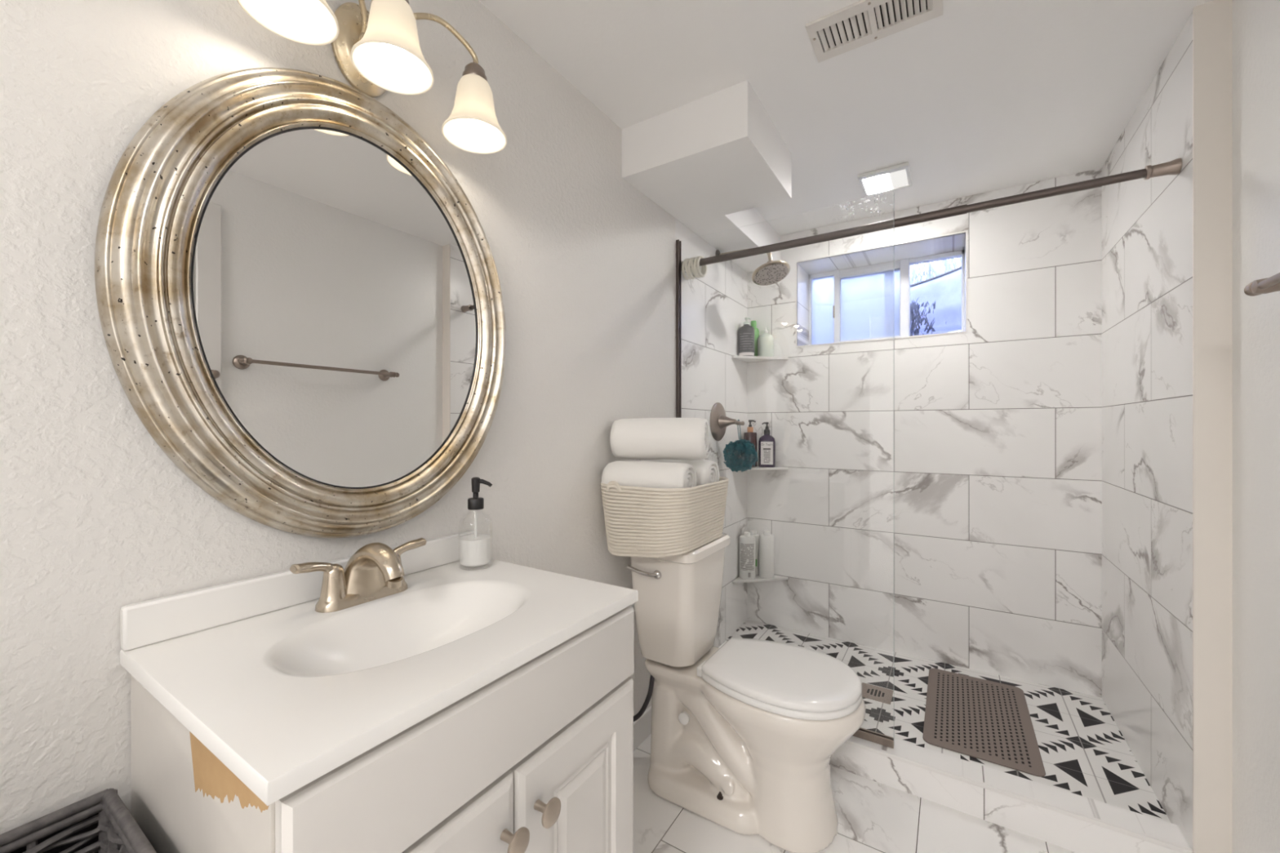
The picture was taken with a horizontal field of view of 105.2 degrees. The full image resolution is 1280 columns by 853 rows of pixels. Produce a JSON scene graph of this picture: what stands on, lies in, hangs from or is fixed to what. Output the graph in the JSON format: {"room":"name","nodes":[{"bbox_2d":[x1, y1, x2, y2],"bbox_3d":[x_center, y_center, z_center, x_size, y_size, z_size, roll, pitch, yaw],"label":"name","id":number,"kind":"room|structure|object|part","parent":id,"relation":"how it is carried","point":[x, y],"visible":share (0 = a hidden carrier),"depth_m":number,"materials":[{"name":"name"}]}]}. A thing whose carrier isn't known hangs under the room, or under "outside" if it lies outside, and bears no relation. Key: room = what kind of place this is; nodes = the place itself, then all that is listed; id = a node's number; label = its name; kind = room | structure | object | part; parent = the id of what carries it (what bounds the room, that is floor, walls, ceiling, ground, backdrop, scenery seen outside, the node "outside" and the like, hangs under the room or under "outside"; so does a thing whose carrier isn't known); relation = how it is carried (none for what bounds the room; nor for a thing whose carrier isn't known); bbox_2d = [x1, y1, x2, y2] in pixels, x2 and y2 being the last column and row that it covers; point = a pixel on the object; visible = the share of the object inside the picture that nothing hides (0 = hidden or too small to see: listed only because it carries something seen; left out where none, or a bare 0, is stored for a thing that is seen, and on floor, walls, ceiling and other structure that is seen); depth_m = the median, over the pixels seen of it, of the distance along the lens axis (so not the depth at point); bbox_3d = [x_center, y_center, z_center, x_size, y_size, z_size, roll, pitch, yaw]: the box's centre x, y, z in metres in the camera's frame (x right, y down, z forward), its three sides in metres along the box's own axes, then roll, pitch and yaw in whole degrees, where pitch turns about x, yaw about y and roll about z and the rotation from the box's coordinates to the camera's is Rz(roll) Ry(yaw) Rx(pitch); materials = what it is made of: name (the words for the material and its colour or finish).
{"room":"bathroom","nodes":[
{"label":"bathroom","id":0,"kind":"room"},
{"bbox_2d":[0,0,747,834],"bbox_3d":[-0.355,0.064,1.405,0.100,2.273,3.487,0,0,33],"label":"wall","id":1,"kind":"structure","parent":0,"point":[96,520],"depth_m":0.78,"materials":[{"name":"white paint"}]},
{"bbox_2d":[120,530,474,650],"bbox_3d":[-0.570,0.286,0.951,0.019,0.062,0.611,0,0,33],"label":"backsplash","id":2,"kind":"structure","parent":1,"relation":"attached to","point":[152,621],"depth_m":0.79,"materials":[{"name":"white stone"}]},
{"bbox_2d":[94,67,506,537],"bbox_3d":[-0.541,-0.224,0.972,0.050,0.882,0.726,0,0,33],"label":"mirror","id":3,"kind":"object","parent":1,"relation":"attached to","point":[300,304],"visible":1,"depth_m":0.87,"materials":[{"name":"silver metal"}]},
{"bbox_3d":[-0.548,-0.224,0.976,0.012,0.700,0.544,0,0,33],"label":"glass","id":4,"kind":"part","parent":3,"relation":"part of","materials":[{"name":"white mirror"}]},
{"bbox_2d":[236,0,506,154],"bbox_3d":[-0.471,-0.744,0.926,0.216,0.224,0.490,0,0,33],"label":"vanity light","id":5,"kind":"object","parent":1,"relation":"attached to","point":[378,51],"visible":0.99,"depth_m":0.93,"materials":[{"name":"white glass"}]},
{"bbox_3d":[-0.551,-0.711,0.767,0.135,0.121,0.135,0,0,33],"label":"lamp shade","id":6,"kind":"part","parent":5,"relation":"part of","materials":[{"name":"white glass"}]},
{"bbox_3d":[-0.539,-0.809,0.866,0.032,0.094,0.212,0,0,1],"label":"arm","id":7,"kind":"part","parent":5,"relation":"part of","materials":[{"name":"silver metal"}]},
{"bbox_3d":[-0.447,-0.709,0.888,0.135,0.121,0.135,0,0,33],"label":"lamp shade","id":8,"kind":"part","parent":5,"relation":"part of","materials":[{"name":"white glass"}]},
{"bbox_3d":[-0.447,-0.725,0.888,0.048,0.082,0.048,0,0,33],"label":"bulb","id":9,"kind":"part","parent":5,"relation":"part of","materials":[{"name":"white glass"}]},
{"bbox_3d":[-0.443,-0.809,1.016,0.208,0.094,0.032,0,0,-25],"label":"arm","id":10,"kind":"part","parent":5,"relation":"part of","materials":[{"name":"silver metal"}]},
{"bbox_3d":[-0.360,-0.693,1.066,0.135,0.121,0.135,0,0,33],"label":"lamp shade","id":11,"kind":"part","parent":5,"relation":"part of","materials":[{"name":"white glass"}]},
{"bbox_2d":[462,62,487,81],"bbox_3d":[-0.360,-0.767,1.066,0.052,0.039,0.052,0,0,33],"label":"socket","id":12,"kind":"object","parent":5,"relation":"attached to","point":[472,70],"depth_m":1.04,"materials":[{"name":"brown metal"}]},
{"bbox_3d":[-0.360,-0.709,1.066,0.048,0.082,0.048,0,0,33],"label":"bulb","id":13,"kind":"part","parent":5,"relation":"part of","materials":[{"name":"white glass"}]},
{"bbox_2d":[633,705,651,751],"bbox_3d":[-0.136,1.150,1.644,0.012,0.100,1.025,0,0,33],"label":"baseboard","id":14,"kind":"structure","parent":1,"relation":"attached to","point":[642,726],"depth_m":1.86,"materials":[{"name":"white paint"}]},
{"bbox_2d":[710,402,744,440],"bbox_3d":[0.445,-0.027,2.456,0.116,0.196,0.196,0,0,33],"label":"shower valve","id":15,"kind":"object","parent":1,"relation":"attached to","point":[719,421],"visible":1,"depth_m":2.44,"materials":[{"name":"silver metal"}]},
{"bbox_3d":[0.497,-0.023,2.466,0.083,0.030,0.026,0,0,-42],"label":"lever","id":16,"kind":"part","parent":15,"relation":"part of","materials":[{"name":"silver metal"}]},
{"bbox_2d":[715,248,790,285],"bbox_3d":[0.547,-0.799,2.388,0.361,0.202,0.177,0,0,33],"label":"shower","id":17,"kind":"object","parent":1,"relation":"attached to","point":[770,273],"visible":0.7,"depth_m":2.33,"materials":[{"name":"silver metal"}]},
{"bbox_3d":[0.516,-0.832,2.411,0.277,0.094,0.019,0,0,33],"label":"arm","id":18,"kind":"part","parent":17,"relation":"part of","materials":[{"name":"silver metal"}]},
{"bbox_2d":[681,158,1182,266],"bbox_3d":[0.827,-0.710,1.744,1.526,0.044,0.041,0,0,33],"label":"curtain rod","id":19,"kind":"object","parent":1,"relation":"attached to","point":[1174,166],"visible":0.85,"depth_m":1.60,"materials":[{"name":"brown metal"}]},
{"bbox_2d":[681,258,692,279],"bbox_3d":[0.207,-0.690,2.140,0.021,0.089,0.089,0,0,33],"label":"curtain ring","id":20,"kind":"object","parent":19,"relation":"hanging from","point":[685,277],"visible":0.57,"depth_m":2.11,"materials":[{"name":"beige plastic"}]},
{"bbox_2d":[684,258,693,279],"bbox_3d":[0.219,-0.690,2.132,0.019,0.089,0.089,0,0,33],"label":"curtain ring","id":21,"kind":"object","parent":19,"relation":"hanging from","point":[686,260],"visible":0.55,"depth_m":2.10,"materials":[{"name":"beige plastic"}]},
{"bbox_2d":[687,257,697,279],"bbox_3d":[0.231,-0.690,2.125,0.020,0.089,0.089,0,0,33],"label":"curtain ring","id":22,"kind":"object","parent":19,"relation":"hanging from","point":[689,261],"visible":0.54,"depth_m":2.10,"materials":[{"name":"beige plastic"}]},
{"bbox_2d":[690,257,701,278],"bbox_3d":[0.242,-0.690,2.117,0.021,0.089,0.089,0,0,33],"label":"curtain ring","id":23,"kind":"object","parent":19,"relation":"hanging from","point":[692,260],"visible":0.62,"depth_m":2.09,"materials":[{"name":"beige plastic"}]},
{"bbox_2d":[693,256,704,277],"bbox_3d":[0.254,-0.690,2.110,0.016,0.089,0.089,0,0,33],"label":"curtain ring","id":24,"kind":"object","parent":19,"relation":"hanging from","point":[696,258],"visible":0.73,"depth_m":2.09,"materials":[{"name":"beige plastic"}]},
{"bbox_2d":[696,255,706,277],"bbox_3d":[0.266,-0.690,2.102,0.012,0.089,0.089,0,0,33],"label":"curtain ring","id":25,"kind":"object","parent":19,"relation":"hanging from","point":[700,257],"visible":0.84,"depth_m":2.08,"materials":[{"name":"beige plastic"}]},
{"bbox_2d":[622,80,791,272],"bbox_3d":[0.479,-0.986,2.180,0.472,0.174,1.284,0,0,33],"label":"soffit","id":26,"kind":"structure","parent":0,"point":[711,160],"depth_m":1.74,"materials":[{"name":"white paint"}]},
{"bbox_2d":[723,419,757,471],"bbox_3d":[0.502,0.093,2.445,0.170,0.265,0.170,0,0,33],"label":"loofah","id":27,"kind":"object","parent":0,"point":[733,451],"visible":1,"depth_m":2.40,"materials":[{"name":"teal plastic"}]},
{"bbox_3d":[0.500,0.036,2.462,0.009,0.149,0.020,0,0,-43],"label":"cord","id":28,"kind":"part","parent":27,"relation":"part of","materials":[{"name":"teal plastic"}]},
{"bbox_2d":[478,0,1214,235],"bbox_3d":[0.425,-1.123,1.055,1.791,0.100,3.937,0,0,33],"label":"ceiling","id":29,"kind":"structure","parent":0,"point":[978,96],"depth_m":1.51,"materials":[{"name":"white paint"}]},
{"bbox_2d":[805,0,942,62],"bbox_3d":[0.612,-1.068,1.283,0.310,0.010,0.152,0,0,33],"label":"ceiling vent","id":30,"kind":"object","parent":29,"relation":"in","point":[861,23],"visible":1,"depth_m":1.29,"materials":[{"name":"metal"}]},
{"bbox_2d":[857,162,912,197],"bbox_3d":[1.063,-1.066,2.118,0.191,0.014,0.210,0,0,33],"label":"recessed light","id":31,"kind":"object","parent":29,"relation":"in","point":[896,177],"visible":1,"depth_m":2.10,"materials":[{"name":"white plastic"}]},
{"bbox_2d":[633,733,1076,852],"bbox_3d":[0.087,1.250,0.526,1.791,0.100,2.680,0,0,33],"label":"floor","id":32,"kind":"structure","parent":0,"point":[873,816],"depth_m":1.46,"materials":[{"name":"tile"}]},
{"bbox_2d":[0,788,156,852],"bbox_3d":[-0.693,0.845,0.414,0.349,0.702,0.416,0,0,33],"label":"wicker hamper","id":33,"kind":"object","parent":32,"relation":"on","point":[100,822],"visible":1,"depth_m":0.63,"materials":[{"name":"grey wicker"}]},
{"bbox_3d":[-0.725,0.848,0.667,0.017,0.696,0.018,0,0,33],"label":"corner post","id":34,"kind":"part","parent":33,"relation":"part of","materials":[{"name":"grey wicker"}]},
{"bbox_2d":[130,605,634,852],"bbox_3d":[-0.357,0.769,0.816,0.521,0.862,0.591,0,0,33],"label":"vanity cabinet","id":35,"kind":"object","parent":32,"relation":"on","point":[539,757],"visible":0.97,"depth_m":0.64,"materials":[{"name":"white paint"}]},
{"bbox_3d":[-0.540,0.769,0.584,0.464,0.862,0.004,0,0,33],"label":"panel","id":36,"kind":"part","parent":35,"relation":"part of","materials":[{"name":"white wood"}]},
{"bbox_2d":[120,530,638,805],"bbox_3d":[-0.373,0.338,0.825,0.487,0.166,0.611,0,0,33],"label":"countertop","id":37,"kind":"structure","parent":35,"relation":"on","point":[285,693],"depth_m":0.71,"materials":[{"name":"white stone"}]},
{"bbox_2d":[289,537,426,613],"bbox_3d":[-0.509,0.264,0.906,0.191,0.107,0.174,0,0,-16],"label":"faucet","id":38,"kind":"object","parent":37,"relation":"on","point":[375,571],"visible":1,"depth_m":0.86,"materials":[{"name":"silver metal"}]},
{"bbox_3d":[-0.552,0.270,0.845,0.047,0.086,0.091,0,0,33],"label":"handle","id":39,"kind":"part","parent":38,"relation":"part of","materials":[{"name":"silver metal"}]},
{"bbox_3d":[-0.512,0.307,0.908,0.054,0.020,0.162,0,0,33],"label":"plate","id":40,"kind":"part","parent":38,"relation":"part of","materials":[{"name":"silver metal"}]},
{"bbox_3d":[-0.479,0.258,0.887,0.149,0.094,0.101,0,0,33],"label":"spout","id":41,"kind":"part","parent":38,"relation":"part of","materials":[{"name":"silver metal"}]},
{"bbox_3d":[-0.471,0.270,0.971,0.047,0.086,0.091,0,0,33],"label":"handle","id":42,"kind":"part","parent":38,"relation":"part of","materials":[{"name":"silver metal"}]},
{"bbox_2d":[458,476,493,570],"bbox_3d":[-0.374,0.216,1.114,0.074,0.203,0.074,0,0,33],"label":"soap dispenser","id":43,"kind":"object","parent":37,"relation":"on","point":[475,550],"visible":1,"depth_m":1.10,"materials":[{"name":"clear glass"}]},
{"bbox_2d":[458,509,493,570],"bbox_3d":[-0.374,0.249,1.114,0.074,0.136,0.074,0,0,33],"label":"bottle","id":44,"kind":"object","parent":43,"relation":"attached to","point":[475,550],"depth_m":1.09,"materials":[{"name":"clear glass"}]},
{"bbox_3d":[-0.258,0.793,0.573,0.021,0.614,0.282,0,0,33],"label":"door","id":45,"kind":"part","parent":35,"relation":"part of","materials":[{"name":"white paint"}]},
{"bbox_3d":[-0.171,0.555,0.657,0.035,0.037,0.037,0,0,33],"label":"knob","id":46,"kind":"part","parent":35,"relation":"part of","materials":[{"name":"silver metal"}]},
{"bbox_3d":[-0.137,0.555,0.710,0.035,0.037,0.037,0,0,33],"label":"knob","id":47,"kind":"part","parent":35,"relation":"part of","materials":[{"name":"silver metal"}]},
{"bbox_3d":[-0.099,0.793,0.822,0.021,0.614,0.302,0,0,33],"label":"door","id":48,"kind":"part","parent":35,"relation":"part of","materials":[{"name":"white paint"}]},
{"bbox_2d":[626,533,866,852],"bbox_3d":[0.338,0.793,1.590,0.723,0.812,0.372,0,0,33],"label":"toilet","id":49,"kind":"object","parent":32,"relation":"on","point":[745,733],"visible":0.98,"depth_m":1.51,"materials":[{"name":"ceramic"}]},
{"bbox_2d":[633,675,654,721],"bbox_3d":[-0.024,0.907,1.674,0.186,0.243,0.067,0,0,13],"label":"supply hose","id":50,"kind":"object","parent":49,"relation":"attached to","point":[638,715],"visible":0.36,"depth_m":1.64,"materials":[{"name":"black plastic"}]},
{"bbox_3d":[0.013,0.476,1.599,0.121,0.034,0.023,0,0,26],"label":"flush lever","id":51,"kind":"part","parent":49,"relation":"part of","materials":[{"name":"silver metal"}]},
{"bbox_2d":[600,476,728,557],"bbox_3d":[0.092,0.292,1.692,0.341,0.244,0.449,0,0,33],"label":"rope basket","id":52,"kind":"object","parent":49,"relation":"on","point":[672,522],"visible":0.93,"depth_m":1.51,"materials":[{"name":"fabric"}]},
{"bbox_3d":[-0.084,0.188,1.546,0.065,0.037,0.014,0,0,37],"label":"rope handle","id":53,"kind":"part","parent":52,"relation":"part of","materials":[{"name":"fabric"}]},
{"bbox_2d":[601,461,697,502],"bbox_3d":[0.030,0.180,1.599,0.287,0.134,0.146,0,0,26],"label":"rolled towel","id":54,"kind":"object","parent":52,"relation":"in","point":[651,474],"visible":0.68,"depth_m":1.54,"materials":[{"name":"white fabric"}]},
{"bbox_2d":[609,417,708,460],"bbox_3d":[0.070,0.041,1.670,0.318,0.145,0.154,0,0,14],"label":"rolled towel","id":55,"kind":"object","parent":54,"relation":"on","point":[636,438],"visible":1,"depth_m":1.61,"materials":[{"name":"white fabric"}]},
{"bbox_2d":[639,459,719,486],"bbox_3d":[0.131,0.180,1.758,0.282,0.134,0.146,0,0,29],"label":"rolled towel","id":56,"kind":"object","parent":52,"relation":"in","point":[707,471],"visible":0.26,"depth_m":1.68,"materials":[{"name":"white fabric"}]},
{"bbox_3d":[0.139,0.609,1.717,0.240,0.362,0.315,0,0,33],"label":"tank","id":57,"kind":"part","parent":49,"relation":"part of","materials":[{"name":"ceramic"}]},
{"bbox_3d":[0.141,0.408,1.715,0.258,0.040,0.338,0,0,33],"label":"tank lid","id":58,"kind":"part","parent":49,"relation":"part of","materials":[{"name":"ceramic"}]},
{"bbox_3d":[0.445,0.782,1.522,0.450,0.020,0.372,0,0,33],"label":"seat","id":59,"kind":"part","parent":49,"relation":"part of","materials":[{"name":"white plastic"}]},
{"bbox_3d":[0.445,0.757,1.522,0.450,0.028,0.372,0,0,33],"label":"lid","id":60,"kind":"part","parent":49,"relation":"part of","materials":[{"name":"white plastic"}]},
{"bbox_2d":[830,735,1191,852],"bbox_3d":[0.805,1.146,1.710,1.527,0.108,0.100,0,0,33],"label":"shower curb","id":61,"kind":"object","parent":32,"relation":"on","point":[1067,832],"depth_m":1.48,"materials":[{"name":"stone"}]},
{"bbox_2d":[675,191,893,748],"bbox_3d":[0.514,0.142,1.895,0.837,1.897,0.024,0,0,33],"label":"glass panel","id":62,"kind":"object","parent":61,"relation":"on","point":[870,735],"visible":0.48,"depth_m":2.10,"materials":[{"name":"clear glass"}]},
{"bbox_2d":[844,738,1192,852],"bbox_3d":[0.780,1.095,1.670,1.527,0.013,0.012,0,0,33],"label":"trim","id":63,"kind":"structure","parent":61,"relation":"attached to","point":[1096,821],"depth_m":1.43,"materials":[{"name":"white paint"}]},
{"bbox_2d":[747,168,1102,697],"bbox_3d":[1.382,0.064,2.555,1.791,2.273,0.320,0,0,33],"label":"wall","id":64,"kind":"structure","parent":0,"point":[997,424],"depth_m":2.30,"materials":[{"name":"tile"}]},
{"bbox_2d":[732,355,788,362],"bbox_3d":[0.662,-0.381,2.683,0.237,0.013,0.237,0,0,33],"label":"corner shelf","id":65,"kind":"object","parent":64,"relation":"attached to","point":[744,358],"visible":1,"depth_m":2.70,"materials":[{"name":"stone"}]},
{"bbox_2d":[738,317,754,355],"bbox_3d":[0.590,-0.497,2.705,0.086,0.219,0.086,0,0,33],"label":"pump bottle","id":66,"kind":"object","parent":65,"relation":"on","point":[746,332],"visible":0.88,"depth_m":2.67,"materials":[{"name":"grey plastic"}]},
{"bbox_2d":[751,320,759,355],"bbox_3d":[0.647,-0.495,2.784,0.060,0.216,0.060,0,0,33],"label":"squeeze bottle","id":67,"kind":"object","parent":65,"relation":"on","point":[753,323],"visible":0.48,"depth_m":2.75,"materials":[{"name":"green plastic"}]},
{"bbox_2d":[757,327,773,356],"bbox_3d":[0.701,-0.473,2.732,0.086,0.171,0.064,0,0,12],"label":"lotion bottle","id":68,"kind":"object","parent":65,"relation":"on","point":[766,340],"visible":0.89,"depth_m":2.70,"materials":[{"name":"plastic"}]},
{"bbox_2d":[732,574,788,583],"bbox_3d":[0.662,0.840,2.683,0.237,0.013,0.237,0,0,33],"label":"corner shelf","id":69,"kind":"object","parent":64,"relation":"attached to","point":[757,578],"visible":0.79,"depth_m":2.69,"materials":[{"name":"stone"}]},
{"bbox_2d":[739,531,755,579],"bbox_3d":[0.594,0.707,2.709,0.088,0.252,0.089,0,0,33],"label":"shampoo bottle","id":70,"kind":"object","parent":69,"relation":"on","point":[747,542],"visible":1,"depth_m":2.67,"materials":[{"name":"white plastic"}]},
{"bbox_2d":[740,542,754,570],"bbox_3d":[0.587,0.709,2.675,0.073,0.148,0.019,0,0,12],"label":"print","id":71,"kind":"object","parent":70,"relation":"attached to","point":[747,549],"depth_m":2.67},
{"bbox_2d":[750,529,759,574],"bbox_3d":[0.646,0.710,2.784,0.068,0.246,0.068,0,0,33],"label":"shampoo bottle","id":72,"kind":"object","parent":69,"relation":"on","point":[753,532],"visible":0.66,"depth_m":2.75,"materials":[{"name":"white plastic"}]},
{"bbox_2d":[759,529,773,578],"bbox_3d":[0.706,0.705,2.729,0.082,0.256,0.082,0,0,33],"label":"shampoo bottle","id":73,"kind":"object","parent":69,"relation":"on","point":[766,540],"visible":1,"depth_m":2.69,"materials":[{"name":"white plastic"}]},
{"bbox_2d":[748,466,788,470],"bbox_3d":[0.662,0.230,2.683,0.237,0.013,0.237,0,0,33],"label":"corner shelf","id":74,"kind":"object","parent":64,"relation":"attached to","point":[757,468],"visible":0.41,"depth_m":2.69,"materials":[{"name":"stone"}]},
{"bbox_2d":[743,419,756,466],"bbox_3d":[0.619,0.091,2.744,0.072,0.264,0.072,0,0,33],"label":"pump bottle","id":75,"kind":"object","parent":74,"relation":"on","point":[749,435],"visible":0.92,"depth_m":2.72,"materials":[{"name":"brown plastic"}]},
{"bbox_2d":[758,422,775,467],"bbox_3d":[0.707,0.097,2.723,0.090,0.251,0.057,0,0,15],"label":"pump bottle","id":76,"kind":"object","parent":74,"relation":"on","point":[766,442],"visible":1,"depth_m":2.70,"materials":[{"name":"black plastic"}]},
{"bbox_2d":[763,450,769,463],"bbox_3d":[0.699,0.166,2.696,0.035,0.070,0.001,0,0,15],"label":"print","id":77,"kind":"object","parent":76,"relation":"attached to","point":[766,453],"depth_m":2.70},
{"bbox_2d":[795,230,967,347],"bbox_3d":[1.193,-0.676,2.490,0.788,0.474,0.013,0,0,33],"label":"trim","id":78,"kind":"structure","parent":64,"relation":"attached to","point":[962,232],"depth_m":2.43,"materials":[{"name":"white paint"}]},
{"bbox_2d":[808,249,964,345],"bbox_3d":[1.340,-0.676,2.720,0.774,0.460,0.072,0,0,33],"label":"window","id":79,"kind":"structure","parent":64,"relation":"in","point":[854,304],"depth_m":2.77,"materials":[{"name":"glass"}]},
{"bbox_3d":[1.230,-0.676,2.800,0.481,0.420,0.008,0,0,33],"label":"frosted pane","id":80,"kind":"part","parent":79,"relation":"part of","materials":[{"name":"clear glass"}]},
{"bbox_2d":[721,619,1170,822],"bbox_3d":[1.051,1.210,2.095,1.527,0.179,0.812,0,0,33],"label":"floor","id":81,"kind":"structure","parent":0,"point":[1083,750],"depth_m":1.85,"materials":[{"name":"tile"}]},
{"bbox_2d":[862,682,893,704],"bbox_3d":[0.993,1.120,2.059,0.123,0.002,0.124,0,0,33],"label":"floor drain","id":82,"kind":"object","parent":81,"relation":"on","point":[870,691],"visible":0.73,"depth_m":2.05,"materials":[{"name":"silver metal"}]},
{"bbox_2d":[922,668,1045,776],"bbox_3d":[1.320,1.118,1.916,0.344,0.004,0.636,0,0,33],"label":"bath mat","id":83,"kind":"object","parent":81,"relation":"on","point":[985,720],"visible":1,"depth_m":1.85,"materials":[{"name":"beige rubber"}]},
{"bbox_2d":[1102,11,1192,849],"bbox_3d":[1.736,0.064,1.596,0.164,2.273,0.916,0,0,33],"label":"wall","id":84,"kind":"structure","parent":0,"point":[1147,224],"depth_m":1.52,"materials":[{"name":"tile"}]},
{"bbox_2d":[1192,0,1232,852],"bbox_3d":[1.444,0.064,1.235,0.066,2.273,0.006,0,0,33],"label":"trim","id":85,"kind":"structure","parent":84,"relation":"attached to","point":[1212,21],"depth_m":1.23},
{"bbox_2d":[1232,0,1279,852],"bbox_3d":[0.823,0.064,0.107,0.100,2.273,2.567,0,0,33],"label":"wall","id":86,"kind":"structure","parent":0,"point":[1255,23],"depth_m":1.12,"materials":[{"name":"white paint"}]},
{"bbox_2d":[1244,272,1279,296],"bbox_3d":[1.074,-0.275,0.679,0.092,0.060,0.696,0,0,33],"label":"towel bar","id":87,"kind":"object","parent":86,"relation":"attached to","point":[1272,284],"visible":1,"depth_m":0.95,"materials":[{"name":"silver metal"}]},
{"bbox_3d":[1.242,-0.275,0.940,0.090,0.060,0.060,0,0,33],"label":"post","id":88,"kind":"part","parent":87,"relation":"part of","materials":[{"name":"silver metal"}]},
{"label":"outside","id":89,"kind":"structure","parent":0,"visible":0},
{"bbox_3d":[2.436,-0.775,4.290,4.500,0.050,2.260,0,0,33],"label":"floor","id":90,"kind":"structure","parent":89,"visible":0},
{"bbox_2d":[910,257,961,284],"bbox_3d":[2.171,-1.165,3.588,2.762,0.750,1.077,0,0,33],"label":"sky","id":91,"kind":"structure","parent":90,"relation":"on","point":[947,264],"depth_m":3.47,"materials":[{"name":"white"}]},
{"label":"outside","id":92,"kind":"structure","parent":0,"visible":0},
{"bbox_3d":[1.630,0.025,3.120,2.200,0.050,0.900,0,0,33],"label":"floor","id":93,"kind":"structure","parent":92,"visible":0},
{"bbox_2d":[910,297,946,336],"bbox_3d":[1.692,-0.555,3.079,0.394,0.510,0.294,0,0,25],"label":"leafy shrub","id":94,"kind":"object","parent":93,"relation":"on","point":[919,320],"visible":0.13,"depth_m":3.03,"materials":[{"name":"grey plant"}]},
{"bbox_2d":[910,266,961,335],"bbox_3d":[1.560,-0.531,3.065,1.465,1.061,0.733,0,0,33],"label":"window well","id":95,"kind":"object","parent":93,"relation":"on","point":[944,289],"visible":0.05,"depth_m":3.16,"materials":[{"name":"metal"}]}
]}

